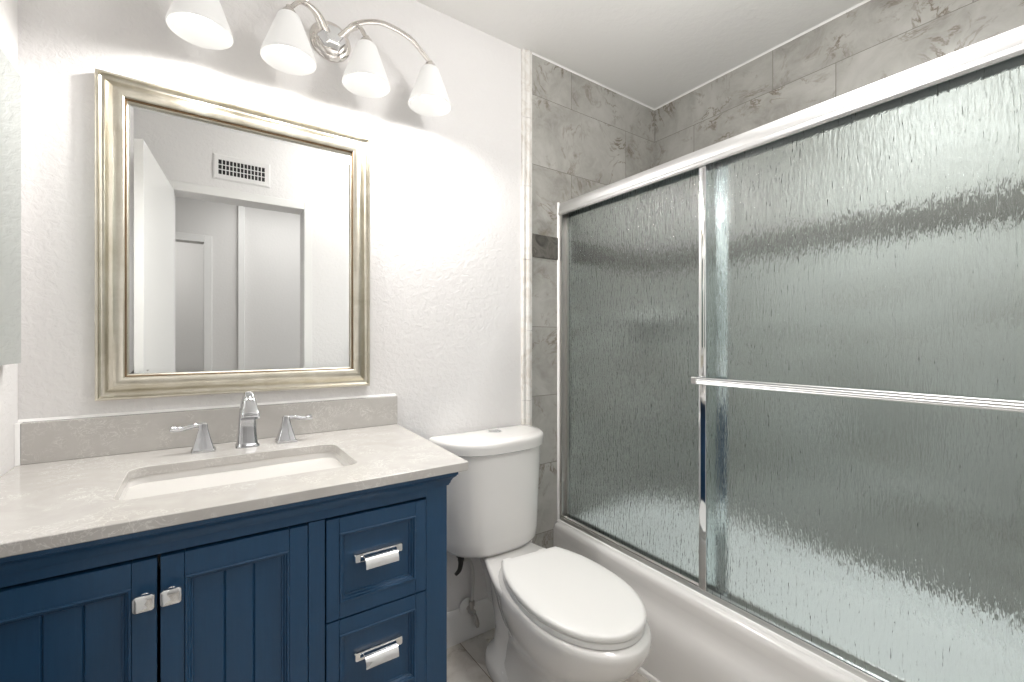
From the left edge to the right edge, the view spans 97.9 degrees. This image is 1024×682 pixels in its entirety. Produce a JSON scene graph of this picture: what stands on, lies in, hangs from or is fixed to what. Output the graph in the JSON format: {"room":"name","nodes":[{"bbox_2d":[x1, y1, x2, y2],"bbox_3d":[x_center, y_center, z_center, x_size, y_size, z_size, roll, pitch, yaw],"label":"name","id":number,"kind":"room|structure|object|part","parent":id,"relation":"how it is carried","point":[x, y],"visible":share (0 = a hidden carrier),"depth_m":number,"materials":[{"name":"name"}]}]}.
{"room":"bathroom","nodes":[
{"label":"bathroom","id":0,"kind":"room"},
{"bbox_2d":[0,0,17,475],"bbox_3d":[-0.762,-0.040,0.371,0.100,2.440,1.640,0,0,-35],"label":"wall","id":1,"kind":"structure","parent":0,"point":[8,8],"depth_m":1.02,"materials":[{"name":"white paint"}]},
{"bbox_2d":[0,48,20,365],"bbox_3d":[-1.011,-0.273,0.842,0.028,0.646,0.383,0,0,-35],"label":"medicine cabinet","id":2,"kind":"object","parent":1,"relation":"attached to","point":[10,80],"visible":1,"depth_m":0.95,"materials":[{"name":"white paint"}]},
{"bbox_2d":[18,0,653,611],"bbox_3d":[-0.236,-0.040,1.791,2.584,2.440,0.109,0,0,-35],"label":"wall","id":3,"kind":"structure","parent":0,"point":[445,190],"depth_m":1.63,"materials":[{"name":"white paint"}]},
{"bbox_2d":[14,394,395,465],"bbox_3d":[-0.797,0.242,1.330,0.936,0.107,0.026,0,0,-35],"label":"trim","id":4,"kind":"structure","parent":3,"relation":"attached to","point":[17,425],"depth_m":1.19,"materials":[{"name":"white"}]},
{"bbox_2d":[20,395,396,464],"bbox_3d":[-0.795,0.246,1.335,0.928,0.100,0.020,0,0,-35],"label":"backsplash","id":5,"kind":"structure","parent":3,"relation":"attached to","point":[77,438],"depth_m":1.22,"materials":[{"name":"stone"}]},
{"bbox_2d":[95,68,369,400],"bbox_3d":[-0.778,-0.271,1.338,0.699,0.847,0.033,0,0,-35],"label":"wall mirror","id":6,"kind":"object","parent":3,"relation":"attached to","point":[232,241],"visible":0.99,"depth_m":1.30,"materials":[{"name":"beige metal"}]},
{"bbox_2d":[129,104,349,373],"bbox_3d":[-0.783,-0.271,1.346,0.574,0.722,0.008,0,0,-35],"label":"mirror glass","id":7,"kind":"object","parent":6,"relation":"attached to","point":[239,235],"depth_m":1.31,"materials":[{"name":"silver metal"}]},
{"bbox_2d":[165,0,450,116],"bbox_3d":[-0.567,-0.936,1.381,0.798,0.248,0.203,0,0,-35],"label":"vanity light","id":8,"kind":"object","parent":3,"relation":"attached to","point":[286,48],"visible":1,"depth_m":1.36,"materials":[{"name":"white glass"}]},
{"bbox_3d":[-0.819,-0.878,1.173,0.147,0.132,0.147,0,0,-35],"label":"lamp shade","id":9,"kind":"part","parent":8,"relation":"part of","materials":[{"name":"white glass"}]},
{"bbox_3d":[-0.819,-0.876,1.173,0.059,0.093,0.059,0,0,-35],"label":"bulb","id":10,"kind":"part","parent":8,"relation":"part of","materials":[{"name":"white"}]},
{"bbox_3d":[-0.646,-0.878,1.292,0.147,0.132,0.147,0,0,-35],"label":"lamp shade","id":11,"kind":"part","parent":8,"relation":"part of","materials":[{"name":"white glass"}]},
{"bbox_3d":[-0.646,-0.876,1.292,0.059,0.093,0.059,0,0,-35],"label":"bulb","id":12,"kind":"part","parent":8,"relation":"part of","materials":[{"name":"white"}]},
{"bbox_3d":[-0.619,-0.992,1.362,0.138,0.066,0.103,0,0,-35],"label":"arm","id":13,"kind":"part","parent":8,"relation":"part of","materials":[{"name":"silver metal"}]},
{"bbox_3d":[-0.705,-1.009,1.293,0.041,0.102,0.339,0,0,39],"label":"arm","id":14,"kind":"part","parent":8,"relation":"part of","materials":[{"name":"silver metal"}]},
{"bbox_3d":[-0.510,-0.988,1.438,0.111,0.057,0.026,0,0,20],"label":"arm","id":15,"kind":"part","parent":8,"relation":"part of","materials":[{"name":"silver metal"}]},
{"bbox_3d":[-0.463,-0.878,1.420,0.147,0.132,0.147,0,0,-35],"label":"lamp shade","id":16,"kind":"part","parent":8,"relation":"part of","materials":[{"name":"white glass"}]},
{"bbox_3d":[-0.463,-0.876,1.420,0.059,0.093,0.059,0,0,-35],"label":"bulb","id":17,"kind":"part","parent":8,"relation":"part of","materials":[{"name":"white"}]},
{"bbox_3d":[-0.414,-1.010,1.495,0.289,0.102,0.041,0,0,-16],"label":"arm","id":18,"kind":"part","parent":8,"relation":"part of","materials":[{"name":"silver metal"}]},
{"bbox_3d":[-0.284,-0.878,1.544,0.147,0.132,0.147,0,0,-35],"label":"lamp shade","id":19,"kind":"part","parent":8,"relation":"part of","materials":[{"name":"white glass"}]},
{"bbox_3d":[-0.284,-0.876,1.544,0.059,0.093,0.059,0,0,-35],"label":"bulb","id":20,"kind":"part","parent":8,"relation":"part of","materials":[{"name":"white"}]},
{"bbox_2d":[454,558,479,627],"bbox_3d":[-0.165,0.943,1.691,0.083,0.291,0.170,0,0,2],"label":"supply valve","id":21,"kind":"object","parent":3,"relation":"attached to","point":[467,605],"visible":0.96,"depth_m":1.72,"materials":[{"name":"white paint"}]},
{"bbox_3d":[-0.135,1.066,1.700,0.020,0.046,0.022,0,0,-35],"label":"valve handle","id":22,"kind":"part","parent":21,"relation":"part of","materials":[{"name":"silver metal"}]},
{"bbox_2d":[447,597,494,647],"bbox_3d":[-0.571,1.115,1.494,1.495,0.130,0.014,0,0,-35],"label":"baseboard","id":23,"kind":"structure","parent":3,"relation":"attached to","point":[460,628],"depth_m":1.76,"materials":[{"name":"white paint"}]},
{"bbox_2d":[521,49,531,541],"bbox_3d":[0.065,-0.040,1.935,0.052,2.439,0.017,0,0,-35],"label":"trim","id":24,"kind":"structure","parent":3,"relation":"attached to","point":[526,55],"depth_m":1.93,"materials":[{"name":"stone"}]},
{"bbox_2d":[532,234,557,259],"bbox_3d":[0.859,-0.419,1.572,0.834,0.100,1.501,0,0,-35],"label":"tile","id":25,"kind":"object","parent":3,"relation":"attached to","point":[542,246],"depth_m":1.98,"materials":[{"name":"stone"}]},
{"bbox_2d":[569,168,698,582],"bbox_3d":[0.476,0.115,1.729,0.012,1.414,0.751,0,0,-35],"label":"sliding shower door","id":26,"kind":"structure","parent":3,"relation":"attached to","point":[634,255],"depth_m":1.72,"materials":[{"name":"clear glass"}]},
{"bbox_2d":[557,25,1023,681],"bbox_3d":[0.662,0.107,1.434,0.072,1.476,1.501,0,0,-35],"label":"shower door frame","id":27,"kind":"object","parent":3,"relation":"attached to","point":[1007,45],"visible":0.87,"depth_m":1.36,"materials":[{"name":"silver metal"}]},
{"bbox_2d":[691,54,1023,681],"bbox_3d":[0.826,0.121,1.140,0.049,1.425,0.790,0,0,-35],"label":"sliding shower door","id":28,"kind":"structure","parent":3,"relation":"attached to","point":[860,379],"depth_m":1.08,"materials":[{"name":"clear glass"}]},
{"bbox_2d":[447,628,649,681],"bbox_3d":[0.279,1.220,-0.646,4.520,0.080,4.700,0,0,-35],"label":"floor","id":29,"kind":"structure","parent":0,"point":[466,659],"depth_m":1.64,"materials":[{"name":"tile"}]},
{"bbox_2d":[0,472,457,681],"bbox_3d":[-0.644,0.749,1.073,0.857,0.863,0.593,0,0,-35],"label":"vanity cabinet","id":30,"kind":"object","parent":29,"relation":"on","point":[356,591],"visible":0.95,"depth_m":0.86,"materials":[{"name":"blue paint"}]},
{"bbox_3d":[-0.715,0.710,0.710,0.236,0.672,0.024,0,0,-35],"label":"door","id":31,"kind":"part","parent":30,"relation":"part of","materials":[{"name":"blue paint"}]},
{"bbox_3d":[-0.618,0.437,0.749,0.030,0.028,0.026,0,0,-35],"label":"knob","id":32,"kind":"part","parent":30,"relation":"part of","materials":[{"name":"silver metal"}]},
{"bbox_3d":[-0.588,0.437,0.770,0.030,0.028,0.026,0,0,-35],"label":"knob","id":33,"kind":"part","parent":30,"relation":"part of","materials":[{"name":"silver metal"}]},
{"bbox_3d":[-0.648,0.334,1.077,0.857,0.034,0.580,0,0,-35],"label":"crown moulding","id":34,"kind":"part","parent":30,"relation":"part of","materials":[{"name":"blue paint"}]},
{"bbox_2d":[0,424,467,557],"bbox_3d":[-0.632,0.307,1.095,0.936,0.021,0.600,0,0,-35],"label":"countertop","id":35,"kind":"structure","parent":30,"relation":"on","point":[46,505],"depth_m":0.93,"materials":[{"name":"stone"}]},
{"bbox_2d":[119,452,349,568],"bbox_3d":[-0.627,0.401,1.056,0.490,0.167,0.305,0,0,-35],"label":"sink","id":36,"kind":"object","parent":35,"relation":"in","point":[185,480],"visible":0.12,"depth_m":1.11,"materials":[{"name":"white ceramic"}]},
{"bbox_2d":[169,391,312,453],"bbox_3d":[-0.725,0.217,1.223,0.346,0.158,0.143,0,0,-35],"label":"faucet","id":37,"kind":"object","parent":35,"relation":"on","point":[249,412],"visible":1,"depth_m":1.23,"materials":[{"name":"silver metal"}]},
{"bbox_3d":[-0.856,0.228,1.175,0.076,0.020,0.022,0,0,-35],"label":"lever","id":38,"kind":"part","parent":37,"relation":"part of","materials":[{"name":"silver metal"}]},
{"bbox_3d":[-0.829,0.257,1.198,0.054,0.078,0.049,0,0,-35],"label":"handle","id":39,"kind":"part","parent":37,"relation":"part of","materials":[{"name":"silver metal"}]},
{"bbox_3d":[-0.723,0.217,1.225,0.058,0.158,0.143,0,0,-35],"label":"spout","id":40,"kind":"part","parent":37,"relation":"part of","materials":[{"name":"silver metal"}]},
{"bbox_3d":[-0.665,0.257,1.312,0.054,0.078,0.049,0,0,-35],"label":"handle","id":41,"kind":"part","parent":37,"relation":"part of","materials":[{"name":"silver metal"}]},
{"bbox_3d":[-0.634,0.228,1.330,0.076,0.020,0.022,0,0,-35],"label":"lever","id":42,"kind":"part","parent":37,"relation":"part of","materials":[{"name":"silver metal"}]},
{"bbox_3d":[-0.517,0.710,0.847,0.236,0.672,0.024,0,0,-35],"label":"door","id":43,"kind":"part","parent":30,"relation":"part of","materials":[{"name":"blue paint"}]},
{"bbox_3d":[-0.300,0.703,0.998,0.222,0.226,0.024,0,0,-35],"label":"drawer","id":44,"kind":"part","parent":30,"relation":"part of","materials":[{"name":"blue paint"}]},
{"bbox_3d":[-0.300,0.481,0.998,0.222,0.212,0.024,0,0,-35],"label":"drawer","id":45,"kind":"part","parent":30,"relation":"part of","materials":[{"name":"blue paint"}]},
{"bbox_3d":[-0.297,0.680,0.992,0.108,0.020,0.017,0,0,-35],"label":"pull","id":46,"kind":"part","parent":30,"relation":"part of","materials":[{"name":"silver metal"}]},
{"bbox_3d":[-0.297,0.468,0.992,0.108,0.020,0.017,0,0,-35],"label":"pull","id":47,"kind":"part","parent":30,"relation":"part of","materials":[{"name":"silver metal"}]},
{"bbox_2d":[428,424,651,681],"bbox_3d":[0.107,0.765,1.459,0.462,0.830,0.822,0,0,-35],"label":"toilet","id":48,"kind":"object","parent":29,"relation":"on","point":[560,614],"visible":0.97,"depth_m":1.43,"materials":[{"name":"white ceramic"}]},
{"bbox_3d":[-0.061,0.379,1.701,0.462,0.049,0.232,0,0,-35],"label":"tank lid","id":49,"kind":"part","parent":48,"relation":"part of","materials":[{"name":"white ceramic"}]},
{"bbox_3d":[-0.062,0.590,1.703,0.435,0.372,0.216,0,0,-35],"label":"tank","id":50,"kind":"part","parent":48,"relation":"part of","materials":[{"name":"white ceramic"}]},
{"bbox_3d":[0.176,0.760,1.338,0.328,0.018,0.495,0,0,-35],"label":"seat","id":51,"kind":"part","parent":48,"relation":"part of","materials":[{"name":"white plastic"}]},
{"bbox_3d":[0.178,0.740,1.335,0.332,0.022,0.497,0,0,-35],"label":"seat lid","id":52,"kind":"part","parent":48,"relation":"part of","materials":[{"name":"white plastic"}]},
{"bbox_2d":[553,522,857,681],"bbox_3d":[0.895,0.999,1.597,0.745,0.362,1.500,0,0,-35],"label":"bathtub","id":53,"kind":"object","parent":29,"relation":"on","point":[694,639],"visible":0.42,"depth_m":1.43,"materials":[{"name":"white ceramic"}]},
{"bbox_2d":[415,0,864,108],"bbox_3d":[0.279,-1.300,-0.646,4.520,0.080,4.700,0,0,-35],"label":"ceiling","id":54,"kind":"structure","parent":0,"point":[652,53],"depth_m":1.81,"materials":[{"name":"white paint"}]},
{"bbox_2d":[654,0,1023,166],"bbox_3d":[1.278,-0.040,1.789,0.100,2.440,1.640,0,0,-35],"label":"wall","id":55,"kind":"structure","parent":0,"point":[876,40],"depth_m":1.75,"materials":[{"name":"grey tile"}]},
{"bbox_2d":[532,0,870,110],"bbox_3d":[0.859,-1.256,1.571,0.836,0.007,1.520,0,0,-35],"label":"trim","id":56,"kind":"structure","parent":55,"relation":"attached to","point":[865,1],"depth_m":2.02,"materials":[{"name":"white"}]}
]}

